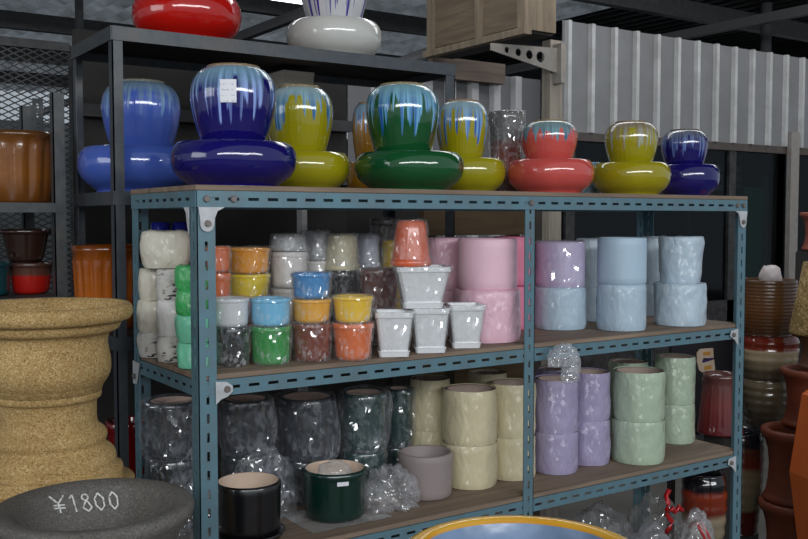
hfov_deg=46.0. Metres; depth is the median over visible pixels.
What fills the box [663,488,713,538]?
bundle
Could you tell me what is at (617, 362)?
pot
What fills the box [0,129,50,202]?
planter
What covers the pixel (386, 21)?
beam
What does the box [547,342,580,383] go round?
plastic bag
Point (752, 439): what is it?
planter
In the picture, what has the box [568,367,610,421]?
pot
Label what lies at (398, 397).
pot
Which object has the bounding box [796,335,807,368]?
terracotta pot
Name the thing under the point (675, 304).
pot
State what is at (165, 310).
pot
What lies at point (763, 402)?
planter
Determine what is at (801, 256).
concrete block
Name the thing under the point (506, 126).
flower pot
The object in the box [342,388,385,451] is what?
pot
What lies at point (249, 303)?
pot
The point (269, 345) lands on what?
pot
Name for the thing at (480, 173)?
bowl
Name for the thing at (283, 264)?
pot
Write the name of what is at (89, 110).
trim
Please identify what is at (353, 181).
bowl
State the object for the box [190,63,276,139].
jar
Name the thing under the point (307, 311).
pot
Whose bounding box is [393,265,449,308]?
square pot
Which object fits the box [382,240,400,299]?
pot
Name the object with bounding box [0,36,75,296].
wire mesh fence
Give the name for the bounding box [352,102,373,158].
jar
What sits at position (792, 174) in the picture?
trim
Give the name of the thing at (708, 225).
armchair
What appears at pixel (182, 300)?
pot
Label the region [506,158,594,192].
bowl
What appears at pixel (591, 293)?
pot
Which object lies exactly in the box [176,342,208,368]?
pot
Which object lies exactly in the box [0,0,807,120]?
ceiling
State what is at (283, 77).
cardboard box
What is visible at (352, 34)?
bowl
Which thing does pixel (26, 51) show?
trim
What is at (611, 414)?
pot
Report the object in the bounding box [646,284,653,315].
pot
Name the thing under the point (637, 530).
plastic bag
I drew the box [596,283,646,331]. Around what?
pot
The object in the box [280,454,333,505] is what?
pot
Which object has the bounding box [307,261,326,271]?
pot
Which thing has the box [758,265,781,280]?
paper
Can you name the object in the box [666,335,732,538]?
sign board
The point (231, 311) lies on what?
pot
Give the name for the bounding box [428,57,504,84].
trim
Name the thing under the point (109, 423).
glazed pot
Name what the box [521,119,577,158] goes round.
jar
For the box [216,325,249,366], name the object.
pot
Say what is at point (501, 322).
pot
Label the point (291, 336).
pot
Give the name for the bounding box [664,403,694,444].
pot
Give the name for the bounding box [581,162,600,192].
pot
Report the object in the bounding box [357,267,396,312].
pot
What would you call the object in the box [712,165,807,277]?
wall
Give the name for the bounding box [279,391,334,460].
pot
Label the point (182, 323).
pot
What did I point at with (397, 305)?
pot
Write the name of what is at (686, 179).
bowl
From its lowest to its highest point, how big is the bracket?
0.189 m
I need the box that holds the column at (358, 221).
[347,210,418,538]
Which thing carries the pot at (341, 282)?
on the pot at (332, 341)
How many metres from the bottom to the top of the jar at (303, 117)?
0.203 m
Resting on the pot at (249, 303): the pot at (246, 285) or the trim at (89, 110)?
the pot at (246, 285)
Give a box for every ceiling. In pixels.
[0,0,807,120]
[347,116,807,168]
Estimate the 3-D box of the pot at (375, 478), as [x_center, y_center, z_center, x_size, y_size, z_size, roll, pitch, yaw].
[-0.105,0.531,2.530,0.132,0.123,0.130,-2,4,-34]
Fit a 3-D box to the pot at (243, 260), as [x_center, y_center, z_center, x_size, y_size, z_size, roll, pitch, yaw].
[-0.375,-0.025,2.299,0.111,0.067,0.110,-2,4,-34]
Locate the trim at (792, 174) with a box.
[784,132,799,278]
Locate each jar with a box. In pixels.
[101,78,180,145]
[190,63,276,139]
[270,84,332,150]
[301,0,366,17]
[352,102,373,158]
[366,82,438,150]
[436,99,488,156]
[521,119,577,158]
[605,120,657,161]
[661,129,707,164]
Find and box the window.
[560,132,807,440]
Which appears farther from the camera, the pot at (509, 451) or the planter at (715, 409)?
the planter at (715, 409)
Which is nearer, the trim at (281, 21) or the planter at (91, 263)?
the planter at (91, 263)
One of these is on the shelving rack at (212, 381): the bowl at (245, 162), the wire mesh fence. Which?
the bowl at (245, 162)
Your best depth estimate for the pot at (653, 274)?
3.17 m
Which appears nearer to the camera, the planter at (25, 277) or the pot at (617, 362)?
the planter at (25, 277)
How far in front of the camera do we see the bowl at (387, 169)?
2.34 m
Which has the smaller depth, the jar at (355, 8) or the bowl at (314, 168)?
the bowl at (314, 168)
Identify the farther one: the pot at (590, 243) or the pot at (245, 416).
the pot at (590, 243)
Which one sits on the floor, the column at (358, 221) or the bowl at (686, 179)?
the column at (358, 221)
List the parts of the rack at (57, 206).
post, post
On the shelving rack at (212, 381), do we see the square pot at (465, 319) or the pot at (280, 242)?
the square pot at (465, 319)
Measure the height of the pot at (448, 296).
0.131 m
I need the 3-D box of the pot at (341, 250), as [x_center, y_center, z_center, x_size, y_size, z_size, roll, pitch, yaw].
[-0.161,-0.048,2.475,0.095,0.098,0.094,-2,4,-34]
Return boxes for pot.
[105,415,144,477]
[136,300,157,332]
[137,332,158,357]
[138,268,157,300]
[140,229,189,268]
[145,395,191,459]
[147,453,196,527]
[150,222,169,230]
[156,268,176,300]
[156,300,176,335]
[156,335,177,362]
[172,222,189,268]
[174,264,207,289]
[174,315,208,342]
[175,289,207,315]
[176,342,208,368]
[206,246,230,271]
[207,272,230,296]
[216,296,248,327]
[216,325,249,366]
[218,472,280,538]
[221,394,269,456]
[222,450,269,475]
[229,247,269,273]
[230,273,269,297]
[246,324,253,354]
[247,298,252,323]
[250,296,290,326]
[250,324,291,364]
[270,234,306,251]
[270,251,308,287]
[270,287,295,323]
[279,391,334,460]
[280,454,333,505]
[289,324,293,350]
[291,271,330,298]
[291,298,330,323]
[291,321,331,361]
[302,459,366,522]
[304,231,329,260]
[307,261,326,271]
[325,234,359,270]
[325,270,358,323]
[330,328,334,344]
[332,294,372,323]
[332,321,373,360]
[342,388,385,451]
[342,447,385,497]
[356,234,381,267]
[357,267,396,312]
[369,313,377,345]
[371,218,394,265]
[373,309,412,356]
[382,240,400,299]
[386,386,411,446]
[386,445,410,478]
[391,221,430,266]
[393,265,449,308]
[395,300,400,308]
[398,445,452,501]
[409,429,442,445]
[410,305,448,352]
[410,375,449,431]
[427,237,464,289]
[442,290,454,335]
[442,383,497,446]
[442,440,497,489]
[445,302,484,347]
[454,288,520,343]
[458,238,516,289]
[468,369,506,384]
[488,110,524,190]
[488,378,535,438]
[493,236,529,285]
[496,434,535,480]
[517,285,529,330]
[534,374,577,433]
[535,241,584,287]
[535,286,585,330]
[535,431,577,474]
[536,365,570,375]
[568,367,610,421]
[576,238,597,287]
[577,419,610,465]
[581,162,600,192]
[586,288,596,321]
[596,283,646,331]
[597,237,646,284]
[608,358,647,404]
[609,405,612,435]
[611,416,664,465]
[612,366,665,422]
[643,236,659,284]
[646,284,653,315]
[653,281,706,326]
[655,353,695,404]
[658,235,704,283]
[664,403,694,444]
[681,467,727,538]
[758,494,796,538]
[760,421,795,508]
[780,364,807,427]
[789,261,807,335]
[789,390,807,538]
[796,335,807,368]
[800,212,807,249]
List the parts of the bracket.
plate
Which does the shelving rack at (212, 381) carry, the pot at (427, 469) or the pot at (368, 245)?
the pot at (427, 469)
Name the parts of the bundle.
red tape strip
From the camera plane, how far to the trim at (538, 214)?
4.08 m
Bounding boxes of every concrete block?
[703,435,730,538]
[741,533,758,538]
[795,251,807,362]
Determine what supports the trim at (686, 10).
attached to the ceiling at (115, 11)
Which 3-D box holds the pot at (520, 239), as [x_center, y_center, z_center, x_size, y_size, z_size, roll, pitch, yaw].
[0.320,-0.026,2.813,0.114,0.144,0.114,-2,4,-34]
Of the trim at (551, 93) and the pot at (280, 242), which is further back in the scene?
the trim at (551, 93)
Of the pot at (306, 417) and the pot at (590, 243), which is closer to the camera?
the pot at (306, 417)
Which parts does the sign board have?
leg, panel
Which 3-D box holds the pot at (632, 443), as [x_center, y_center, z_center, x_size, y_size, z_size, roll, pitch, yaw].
[0.706,0.510,2.876,0.160,0.127,0.161,-2,4,-34]
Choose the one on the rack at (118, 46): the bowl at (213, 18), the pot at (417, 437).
the bowl at (213, 18)
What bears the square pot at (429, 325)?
on the shelving rack at (212, 381)
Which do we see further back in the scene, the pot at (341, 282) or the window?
the window
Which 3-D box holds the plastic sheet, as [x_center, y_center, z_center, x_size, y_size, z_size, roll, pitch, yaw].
[-0.166,0.601,2.327,0.220,0.003,0.170,-2,4,-34]
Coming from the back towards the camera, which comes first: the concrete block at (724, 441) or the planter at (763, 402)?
the planter at (763, 402)
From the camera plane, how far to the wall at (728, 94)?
6.03 m
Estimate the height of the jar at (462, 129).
0.198 m
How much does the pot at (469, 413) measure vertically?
0.148 m
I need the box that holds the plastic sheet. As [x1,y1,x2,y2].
[288,510,379,521]
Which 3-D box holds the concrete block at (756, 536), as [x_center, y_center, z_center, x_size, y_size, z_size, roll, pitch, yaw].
[1.383,1.182,3.949,0.120,0.205,0.120,-2,4,-34]
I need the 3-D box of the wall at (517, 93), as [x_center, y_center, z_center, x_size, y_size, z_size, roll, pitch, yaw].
[0.264,0.061,5.256,1.310,2.306,0.034,-2,4,-34]
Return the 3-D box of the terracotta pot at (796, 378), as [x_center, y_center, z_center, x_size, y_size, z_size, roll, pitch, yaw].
[1.618,0.505,3.782,0.238,0.227,0.238,-2,4,-34]
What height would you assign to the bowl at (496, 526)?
0.926 m
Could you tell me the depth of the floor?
4.87 m
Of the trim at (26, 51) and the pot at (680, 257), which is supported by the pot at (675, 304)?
the pot at (680, 257)
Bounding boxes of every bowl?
[0,478,193,538]
[77,145,187,191]
[132,0,241,38]
[170,139,296,185]
[279,150,349,187]
[286,15,381,54]
[347,162,368,187]
[355,150,463,189]
[410,515,626,538]
[448,157,505,190]
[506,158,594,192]
[592,161,670,193]
[659,164,719,195]
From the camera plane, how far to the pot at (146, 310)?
2.22 m
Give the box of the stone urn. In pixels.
[0,297,132,499]
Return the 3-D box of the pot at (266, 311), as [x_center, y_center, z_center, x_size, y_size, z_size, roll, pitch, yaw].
[-0.301,0.091,2.150,0.098,0.068,0.099,-2,4,-34]
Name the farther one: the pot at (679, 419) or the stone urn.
the pot at (679, 419)
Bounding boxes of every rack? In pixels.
[0,92,67,299]
[71,25,455,537]
[131,185,747,538]
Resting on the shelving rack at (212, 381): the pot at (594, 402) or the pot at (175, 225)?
the pot at (175, 225)
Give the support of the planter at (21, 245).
on the planter at (25, 277)
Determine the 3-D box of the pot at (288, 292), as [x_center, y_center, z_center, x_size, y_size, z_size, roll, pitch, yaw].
[-0.288,0.086,2.383,0.100,0.092,0.099,-1,3,-12]
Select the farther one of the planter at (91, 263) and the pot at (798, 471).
the pot at (798, 471)
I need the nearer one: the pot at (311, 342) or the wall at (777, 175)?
the pot at (311, 342)
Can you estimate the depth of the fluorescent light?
6.46 m
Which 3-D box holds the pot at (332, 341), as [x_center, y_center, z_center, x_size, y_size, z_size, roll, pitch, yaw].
[-0.163,0.167,2.486,0.098,0.053,0.097,-2,4,-34]
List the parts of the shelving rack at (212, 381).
gusset plate, post, gusset plate, post, gusset plate, gusset plate, post, post, gusset plate, gusset plate, post, gusset plate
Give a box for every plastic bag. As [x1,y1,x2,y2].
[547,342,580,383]
[572,502,637,538]
[623,490,685,537]
[629,522,669,538]
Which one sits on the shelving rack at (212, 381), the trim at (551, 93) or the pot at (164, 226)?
the pot at (164, 226)
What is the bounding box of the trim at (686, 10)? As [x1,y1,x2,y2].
[572,0,807,41]
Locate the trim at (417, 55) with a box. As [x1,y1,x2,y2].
[398,47,427,60]
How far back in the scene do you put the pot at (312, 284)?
2.15 m
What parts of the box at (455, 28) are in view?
panel, rail, panel, panel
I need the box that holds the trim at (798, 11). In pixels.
[347,4,807,104]
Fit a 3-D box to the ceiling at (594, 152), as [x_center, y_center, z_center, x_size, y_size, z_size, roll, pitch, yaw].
[2.239,-1.017,8.222,5.285,0.050,2.940,-2,4,-34]
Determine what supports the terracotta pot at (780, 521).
on the concrete block
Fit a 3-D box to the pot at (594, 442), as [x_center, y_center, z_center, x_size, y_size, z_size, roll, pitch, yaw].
[0.552,0.509,2.850,0.130,0.132,0.130,-2,4,-34]
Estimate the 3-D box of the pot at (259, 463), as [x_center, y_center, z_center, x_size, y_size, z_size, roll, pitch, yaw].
[-0.392,0.525,2.372,0.132,0.152,0.130,-2,4,-34]
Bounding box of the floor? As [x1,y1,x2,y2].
[482,438,768,538]
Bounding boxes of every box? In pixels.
[269,70,313,140]
[422,0,555,58]
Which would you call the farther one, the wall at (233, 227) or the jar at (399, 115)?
the wall at (233, 227)
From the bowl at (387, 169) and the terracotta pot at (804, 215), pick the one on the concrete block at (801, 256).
the terracotta pot at (804, 215)
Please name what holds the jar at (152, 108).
in the bowl at (145, 166)
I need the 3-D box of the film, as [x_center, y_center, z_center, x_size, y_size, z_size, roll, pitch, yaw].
[-0.034,0.543,2.392,0.150,0.112,0.145,1,3,10]
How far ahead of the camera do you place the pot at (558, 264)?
2.78 m
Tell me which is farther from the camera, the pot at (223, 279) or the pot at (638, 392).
the pot at (638, 392)
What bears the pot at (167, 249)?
on the pot at (166, 289)
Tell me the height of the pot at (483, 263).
0.136 m
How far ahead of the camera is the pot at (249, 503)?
2.11 m
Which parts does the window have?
frame, frame, frame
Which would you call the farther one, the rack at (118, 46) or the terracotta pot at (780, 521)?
the terracotta pot at (780, 521)
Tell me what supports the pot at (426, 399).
on the pot at (417, 437)
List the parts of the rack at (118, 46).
post, post, post, post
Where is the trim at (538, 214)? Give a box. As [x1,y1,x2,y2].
[527,211,541,515]
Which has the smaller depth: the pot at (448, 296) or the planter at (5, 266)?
the planter at (5, 266)
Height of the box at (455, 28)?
0.612 m
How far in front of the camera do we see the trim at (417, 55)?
7.37 m
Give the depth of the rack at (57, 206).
2.50 m
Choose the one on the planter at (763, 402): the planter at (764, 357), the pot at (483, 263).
the planter at (764, 357)
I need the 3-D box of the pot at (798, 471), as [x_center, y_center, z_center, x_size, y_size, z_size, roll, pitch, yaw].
[1.535,0.714,3.386,0.287,0.540,0.287,-1,3,-12]
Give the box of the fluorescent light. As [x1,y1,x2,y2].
[275,0,301,3]
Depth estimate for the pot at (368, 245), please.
2.57 m
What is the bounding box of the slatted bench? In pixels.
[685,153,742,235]
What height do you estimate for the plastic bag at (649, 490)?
0.242 m
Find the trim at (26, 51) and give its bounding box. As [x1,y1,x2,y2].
[0,46,541,107]
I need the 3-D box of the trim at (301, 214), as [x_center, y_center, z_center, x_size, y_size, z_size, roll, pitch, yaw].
[-0.370,0.258,3.474,0.020,2.100,0.040,-2,4,-34]
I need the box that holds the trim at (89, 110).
[83,103,351,132]
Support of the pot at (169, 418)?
on the pot at (178, 472)
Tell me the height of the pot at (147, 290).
0.078 m
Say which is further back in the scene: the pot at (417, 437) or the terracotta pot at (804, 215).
the terracotta pot at (804, 215)
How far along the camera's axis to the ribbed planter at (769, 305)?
3.95 m
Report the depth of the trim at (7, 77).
11.26 m
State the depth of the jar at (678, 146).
3.10 m
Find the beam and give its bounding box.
[0,9,541,83]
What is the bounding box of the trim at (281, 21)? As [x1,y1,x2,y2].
[37,7,305,114]
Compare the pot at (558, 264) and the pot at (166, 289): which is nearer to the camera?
the pot at (166, 289)
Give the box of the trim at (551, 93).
[540,39,562,517]
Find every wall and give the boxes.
[0,120,347,296]
[72,28,347,462]
[347,76,539,237]
[562,20,807,147]
[574,212,670,240]
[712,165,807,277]
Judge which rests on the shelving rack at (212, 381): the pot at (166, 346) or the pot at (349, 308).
the pot at (166, 346)
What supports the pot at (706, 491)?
on the shelving rack at (212, 381)
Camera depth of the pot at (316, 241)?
2.45 m
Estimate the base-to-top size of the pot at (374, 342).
0.088 m
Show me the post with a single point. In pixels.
(766, 29)
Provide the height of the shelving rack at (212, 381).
1.562 m
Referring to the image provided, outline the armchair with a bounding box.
[669,194,722,299]
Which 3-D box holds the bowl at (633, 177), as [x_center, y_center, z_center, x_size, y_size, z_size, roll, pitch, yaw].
[0.692,-0.274,2.908,0.238,0.099,0.238,-2,4,-34]
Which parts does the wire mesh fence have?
rail, fence post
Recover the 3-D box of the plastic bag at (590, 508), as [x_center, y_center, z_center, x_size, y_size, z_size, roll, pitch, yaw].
[0.610,0.855,2.947,0.294,0.277,0.201,-2,4,-34]
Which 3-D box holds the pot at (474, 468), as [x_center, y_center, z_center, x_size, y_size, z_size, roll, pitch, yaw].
[0.181,0.529,2.617,0.155,0.118,0.154,-2,4,-34]
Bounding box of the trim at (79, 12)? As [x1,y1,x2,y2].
[75,0,83,28]
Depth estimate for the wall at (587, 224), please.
10.00 m
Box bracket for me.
[490,43,565,84]
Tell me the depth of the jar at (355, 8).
2.75 m
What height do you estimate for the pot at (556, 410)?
0.152 m
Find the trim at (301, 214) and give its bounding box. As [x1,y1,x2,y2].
[297,210,307,391]
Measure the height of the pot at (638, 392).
0.147 m
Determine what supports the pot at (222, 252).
on the pot at (223, 279)
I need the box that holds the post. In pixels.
[757,2,771,266]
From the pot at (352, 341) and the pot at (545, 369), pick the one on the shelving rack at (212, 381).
the pot at (352, 341)
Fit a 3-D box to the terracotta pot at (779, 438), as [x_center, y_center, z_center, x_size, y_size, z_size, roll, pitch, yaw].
[1.552,0.767,3.751,0.282,0.286,0.282,-2,4,-34]
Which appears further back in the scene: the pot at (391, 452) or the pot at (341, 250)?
the pot at (391, 452)
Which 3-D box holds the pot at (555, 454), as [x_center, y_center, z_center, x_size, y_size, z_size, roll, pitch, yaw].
[0.438,0.521,2.755,0.131,0.118,0.132,-2,4,-34]
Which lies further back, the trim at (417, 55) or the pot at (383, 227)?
the trim at (417, 55)
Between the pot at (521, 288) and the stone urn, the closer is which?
the stone urn
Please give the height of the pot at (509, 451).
0.119 m
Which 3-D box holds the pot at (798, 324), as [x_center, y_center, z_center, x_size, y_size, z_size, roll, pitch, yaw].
[1.635,0.112,3.724,0.235,0.282,0.235,-2,4,-34]
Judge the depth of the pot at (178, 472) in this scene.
2.22 m
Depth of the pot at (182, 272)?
2.05 m
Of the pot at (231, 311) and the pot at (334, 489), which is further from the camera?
the pot at (334, 489)
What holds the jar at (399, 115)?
in the bowl at (387, 169)
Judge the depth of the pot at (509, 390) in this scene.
2.63 m
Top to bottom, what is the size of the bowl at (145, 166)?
0.120 m
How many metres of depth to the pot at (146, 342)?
2.22 m
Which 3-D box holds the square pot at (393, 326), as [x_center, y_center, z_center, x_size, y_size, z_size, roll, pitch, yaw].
[-0.027,0.151,2.276,0.103,0.108,0.104,0,3,-5]
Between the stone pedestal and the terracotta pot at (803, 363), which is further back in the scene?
the terracotta pot at (803, 363)
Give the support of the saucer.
on the shelving rack at (212, 381)
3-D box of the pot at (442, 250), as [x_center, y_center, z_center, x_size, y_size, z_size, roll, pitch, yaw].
[0.116,-0.019,2.683,0.120,0.147,0.120,-2,4,-34]
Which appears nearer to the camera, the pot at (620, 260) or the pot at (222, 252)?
the pot at (222, 252)
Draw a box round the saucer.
[218,523,284,538]
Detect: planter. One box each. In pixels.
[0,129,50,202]
[0,229,51,261]
[0,261,11,295]
[10,261,52,293]
[71,244,140,328]
[696,370,744,436]
[741,426,763,535]
[743,378,786,428]
[744,278,797,336]
[744,334,799,381]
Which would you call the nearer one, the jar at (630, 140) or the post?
the jar at (630, 140)
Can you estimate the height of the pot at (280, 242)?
0.046 m
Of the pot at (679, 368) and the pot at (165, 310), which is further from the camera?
the pot at (679, 368)
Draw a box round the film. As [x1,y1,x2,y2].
[365,463,420,512]
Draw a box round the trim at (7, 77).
[0,70,541,115]
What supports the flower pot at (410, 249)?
on the square pot at (419, 287)
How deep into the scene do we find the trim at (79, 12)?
6.64 m
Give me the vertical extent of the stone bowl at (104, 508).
0.130 m
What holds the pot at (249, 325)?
on the shelving rack at (212, 381)
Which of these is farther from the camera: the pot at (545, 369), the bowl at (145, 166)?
the pot at (545, 369)
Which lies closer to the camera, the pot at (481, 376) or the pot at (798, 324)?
the pot at (481, 376)
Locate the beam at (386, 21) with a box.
[236,0,561,46]
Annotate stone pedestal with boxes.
[0,466,134,502]
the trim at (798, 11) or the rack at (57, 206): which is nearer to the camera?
the rack at (57, 206)
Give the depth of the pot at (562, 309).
2.78 m
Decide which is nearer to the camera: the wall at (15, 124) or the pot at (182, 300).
the pot at (182, 300)

